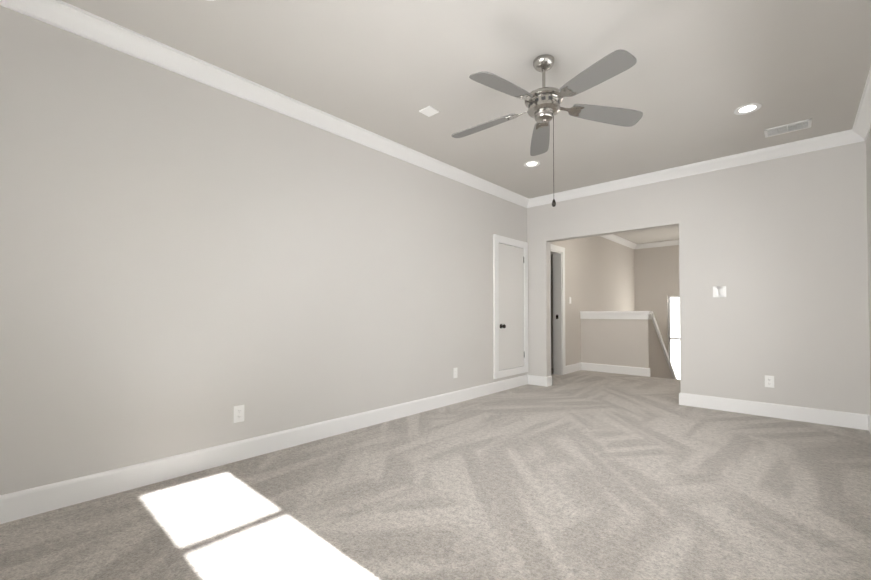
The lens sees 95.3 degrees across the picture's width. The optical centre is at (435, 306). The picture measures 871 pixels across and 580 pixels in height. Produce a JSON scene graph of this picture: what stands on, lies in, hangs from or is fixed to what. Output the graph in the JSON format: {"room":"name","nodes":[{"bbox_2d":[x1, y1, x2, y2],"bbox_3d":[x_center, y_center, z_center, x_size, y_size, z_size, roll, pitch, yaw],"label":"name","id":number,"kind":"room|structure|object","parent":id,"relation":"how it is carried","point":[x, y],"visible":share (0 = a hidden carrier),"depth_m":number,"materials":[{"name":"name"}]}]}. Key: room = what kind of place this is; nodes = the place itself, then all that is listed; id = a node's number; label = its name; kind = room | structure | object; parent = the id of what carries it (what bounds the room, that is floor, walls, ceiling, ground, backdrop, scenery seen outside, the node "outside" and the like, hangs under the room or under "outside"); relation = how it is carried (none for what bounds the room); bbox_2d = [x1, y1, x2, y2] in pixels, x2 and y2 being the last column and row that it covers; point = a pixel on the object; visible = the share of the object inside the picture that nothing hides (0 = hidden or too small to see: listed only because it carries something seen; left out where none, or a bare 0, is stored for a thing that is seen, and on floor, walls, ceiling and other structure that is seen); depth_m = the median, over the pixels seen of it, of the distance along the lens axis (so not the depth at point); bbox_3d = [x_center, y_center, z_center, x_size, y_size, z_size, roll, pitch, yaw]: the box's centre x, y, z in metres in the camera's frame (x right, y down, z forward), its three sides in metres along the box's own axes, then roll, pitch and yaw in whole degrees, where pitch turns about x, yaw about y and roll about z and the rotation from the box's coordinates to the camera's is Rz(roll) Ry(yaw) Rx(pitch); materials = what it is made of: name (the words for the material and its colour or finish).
{"room":"empty bonus room","nodes":[
{"label":"empty bonus room","id":0,"kind":"room"},
{"bbox_2d":[0,5,634,494],"bbox_3d":[1.154,1.294,5.670,0.144,5.670,10.980,-1,-1,42],"label":"wall","id":1,"kind":"structure","parent":0,"point":[186,265],"depth_m":2.64,"materials":[{"name":"beige paint"}]},
{"bbox_2d":[234,405,243,422],"bbox_3d":[-1.383,0.758,2.793,0.010,0.116,0.072,-1,-1,42],"label":"electrical outlet","id":2,"kind":"object","parent":1,"relation":"attached to","point":[239,413],"visible":1,"depth_m":2.79,"materials":[{"name":"white plastic"}]},
{"bbox_2d":[0,375,527,523],"bbox_3d":[-0.527,1.030,3.721,0.016,0.136,5.550,-1,-1,42],"label":"baseboard","id":3,"kind":"structure","parent":1,"relation":"attached to","point":[17,505],"depth_m":2.61,"materials":[{"name":"white paint"}]},
{"bbox_2d":[0,0,527,207],"bbox_3d":[-0.499,-1.521,3.736,0.090,0.102,5.550,-1,-1,42],"label":"crown molding","id":4,"kind":"structure","parent":1,"relation":"attached to","point":[60,14],"depth_m":2.68,"materials":[{"name":"white paint"}]},
{"bbox_2d":[453,368,456,377],"bbox_3d":[0.229,0.766,4.558,0.010,0.116,0.072,-1,-1,42],"label":"electrical outlet","id":5,"kind":"object","parent":1,"relation":"attached to","point":[454,372],"visible":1,"depth_m":4.55,"materials":[{"name":"white plastic"}]},
{"bbox_2d":[493,234,527,378],"bbox_3d":[1.067,0.008,5.439,0.078,1.878,0.860,-1,-1,42],"label":"door","id":6,"kind":"structure","parent":1,"relation":"attached to","point":[510,306],"depth_m":5.42,"materials":[{"name":"white paint"}]},
{"bbox_2d":[551,244,565,374],"bbox_3d":[1.808,0.074,6.392,0.166,2.132,0.944,-1,-1,42],"label":"door frame","id":7,"kind":"structure","parent":1,"relation":"attached to","point":[559,360],"depth_m":6.65,"materials":[{"name":"white paint"}]},
{"bbox_2d":[566,362,581,373],"bbox_3d":[2.400,1.080,6.919,0.016,0.136,0.640,-1,-1,42],"label":"baseboard","id":8,"kind":"structure","parent":1,"relation":"attached to","point":[571,368],"depth_m":6.92,"materials":[{"name":"white paint"}]},
{"bbox_2d":[601,234,637,248],"bbox_3d":[3.159,-1.458,7.735,0.090,0.102,5.010,-1,-1,42],"label":"crown molding","id":9,"kind":"structure","parent":1,"relation":"attached to","point":[620,240],"depth_m":8.77,"materials":[{"name":"white paint"}]},
{"bbox_2d":[0,370,870,579],"bbox_3d":[1.356,1.216,3.285,3.660,0.250,7.730,-1,-1,42],"label":"floor","id":10,"kind":"structure","parent":0,"point":[585,475],"depth_m":2.13,"materials":[{"name":"carpet"}]},
{"bbox_2d":[581,319,650,371],"bbox_3d":[3.089,0.637,6.865,1.116,1.020,0.120,-1,-1,42],"label":"wall","id":11,"kind":"structure","parent":10,"relation":"on","point":[622,342],"depth_m":6.77,"materials":[{"name":"beige paint"}]},
{"bbox_2d":[582,362,650,376],"bbox_3d":[3.052,1.079,6.800,1.141,0.136,0.016,-1,-1,42],"label":"baseboard","id":12,"kind":"structure","parent":11,"relation":"attached to","point":[627,370],"depth_m":6.75,"materials":[{"name":"white paint"}]},
{"bbox_2d":[580,311,652,318],"bbox_3d":[3.100,0.155,6.862,1.146,0.135,0.180,-1,-1,42],"label":"trim","id":13,"kind":"structure","parent":11,"relation":"on","point":[615,314],"depth_m":6.77,"materials":[{"name":"white paint"}]},
{"bbox_2d":[61,0,870,243],"bbox_3d":[1.802,-1.625,5.124,5.420,0.150,10.980,-1,-1,42],"label":"ceiling","id":14,"kind":"structure","parent":0,"point":[693,78],"depth_m":2.63,"materials":[{"name":"paint"}]},
{"bbox_2d":[419,106,439,116],"bbox_3d":[-0.050,-1.577,3.212,0.120,0.010,0.120,-1,-1,42],"label":"ceiling detector","id":15,"kind":"object","parent":14,"relation":"attached to","point":[428,111],"visible":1,"depth_m":3.20,"materials":[{"name":"white plastic"}]},
{"bbox_2d":[524,161,539,166],"bbox_3d":[1.058,-1.560,4.353,0.176,0.009,0.176,-1,-1,42],"label":"recessed light","id":16,"kind":"object","parent":14,"relation":"in","point":[531,163],"visible":1,"depth_m":4.34,"materials":[{"name":"white paint"}]},
{"bbox_2d":[451,49,642,206],"bbox_3d":[0.665,-1.116,2.545,1.261,0.951,1.239,-1,-1,42],"label":"ceiling fan","id":17,"kind":"object","parent":14,"relation":"hanging from","point":[542,104],"visible":1,"depth_m":2.51,"materials":[{"name":"silver metal"}]},
{"bbox_2d":[734,103,761,114],"bbox_3d":[2.499,-1.579,3.178,0.176,0.009,0.176,-1,-1,42],"label":"recessed light","id":18,"kind":"object","parent":14,"relation":"in","point":[747,108],"visible":1,"depth_m":3.17,"materials":[{"name":"white paint"}]},
{"bbox_2d":[764,118,811,137],"bbox_3d":[3.115,-1.572,3.511,0.310,0.012,0.200,-1,-1,42],"label":"ceiling vent","id":19,"kind":"object","parent":14,"relation":"in","point":[790,127],"visible":1,"depth_m":3.50,"materials":[{"name":"white plastic"}]},
{"bbox_2d":[551,254,552,367],"bbox_3d":[1.820,-0.172,7.834,1.760,2.670,0.140,-1,-1,42],"label":"wall","id":20,"kind":"structure","parent":0,"point":[551,310],"depth_m":7.40,"materials":[{"name":"beige paint"}]},
{"bbox_2d":[634,245,679,352],"bbox_3d":[5.745,1.344,8.816,2.680,5.670,0.140,-1,-1,42],"label":"wall","id":21,"kind":"structure","parent":0,"point":[656,278],"depth_m":9.26,"materials":[{"name":"beige paint"}]},
{"bbox_2d":[638,240,678,248],"bbox_3d":[5.670,-1.441,8.773,2.160,0.102,0.090,-1,-1,42],"label":"crown molding","id":22,"kind":"structure","parent":21,"relation":"attached to","point":[674,242],"depth_m":9.21,"materials":[{"name":"white paint"}]},
{"bbox_2d":[668,296,679,361],"bbox_3d":[5.693,0.745,8.880,0.850,1.970,0.050,-1,-1,42],"label":"window","id":23,"kind":"structure","parent":21,"relation":"in","point":[669,341],"depth_m":9.14,"materials":[{"name":"white paint"}]},
{"bbox_2d":[527,141,870,414],"bbox_3d":[1.984,-0.212,5.301,5.420,2.670,0.140,-1,-1,42],"label":"wall","id":24,"kind":"structure","parent":0,"point":[778,248],"depth_m":4.02,"materials":[{"name":"beige paint"}]},
{"bbox_2d":[528,375,551,386],"bbox_3d":[1.471,1.061,5.663,0.286,0.136,0.046,-1,-1,42],"label":"baseboard","id":25,"kind":"structure","parent":24,"relation":"attached to","point":[532,379],"depth_m":5.63,"materials":[{"name":"white paint"}]},
{"bbox_2d":[528,130,847,207],"bbox_3d":[2.549,-1.507,4.649,3.180,0.102,0.090,-1,-1,42],"label":"crown molding","id":26,"kind":"structure","parent":24,"relation":"attached to","point":[839,138],"depth_m":4.29,"materials":[{"name":"white paint"}]},
{"bbox_2d":[713,286,725,296],"bbox_3d":[3.033,-0.154,4.238,0.116,0.116,0.015,-1,-1,42],"label":"light switch","id":27,"kind":"object","parent":24,"relation":"attached to","point":[719,291],"visible":1,"depth_m":4.24,"materials":[{"name":"white plastic"}]},
{"bbox_2d":[765,375,773,387],"bbox_3d":[3.330,0.751,3.956,0.072,0.116,0.010,-1,-1,42],"label":"electrical outlet","id":28,"kind":"object","parent":24,"relation":"attached to","point":[769,381],"visible":1,"depth_m":3.95,"materials":[{"name":"white plastic"}]},
{"bbox_2d":[679,392,863,429],"bbox_3d":[3.291,1.034,4.002,1.446,0.136,0.046,-1,-1,42],"label":"baseboard","id":29,"kind":"structure","parent":24,"relation":"attached to","point":[805,414],"depth_m":3.91,"materials":[{"name":"white paint"}]},
{"bbox_2d":[866,129,870,409],"bbox_3d":[1.968,-0.275,1.368,0.140,2.670,5.690,-1,-1,42],"label":"wall","id":30,"kind":"structure","parent":0,"point":[868,158],"depth_m":3.44,"materials":[{"name":"beige paint"}]},
{"bbox_2d":[848,67,870,143],"bbox_3d":[1.930,-1.557,1.518,0.090,0.102,5.550,-1,-1,42],"label":"crown molding","id":31,"kind":"structure","parent":30,"relation":"attached to","point":[861,128],"depth_m":3.26,"materials":[{"name":"white paint"}]},
{"bbox_2d":[864,414,870,433],"bbox_3d":[1.957,0.994,1.452,0.016,0.136,5.550,-1,-1,42],"label":"baseboard","id":32,"kind":"structure","parent":30,"relation":"attached to","point":[867,418],"depth_m":3.50,"materials":[{"name":"white paint"}]},
{"bbox_3d":[4.609,2.189,7.558,2.400,1.680,3.230,-1,-1,42],"label":"stair","id":33,"kind":"structure","parent":0,"visible":0},
{"bbox_2d":[650,319,672,378],"bbox_3d":[4.165,1.704,7.273,0.100,3.140,1.960,-1,-1,42],"label":"wall","id":34,"kind":"structure","parent":33,"relation":"on","point":[660,368],"depth_m":6.84,"materials":[{"name":"beige paint"}]},
{"bbox_2d":[652,313,675,378],"bbox_3d":[4.174,0.897,7.299,0.165,1.605,1.930,-1,-1,42],"label":"trim","id":35,"kind":"structure","parent":34,"relation":"on","point":[663,345],"depth_m":7.05,"materials":[{"name":"white paint"}]}
]}

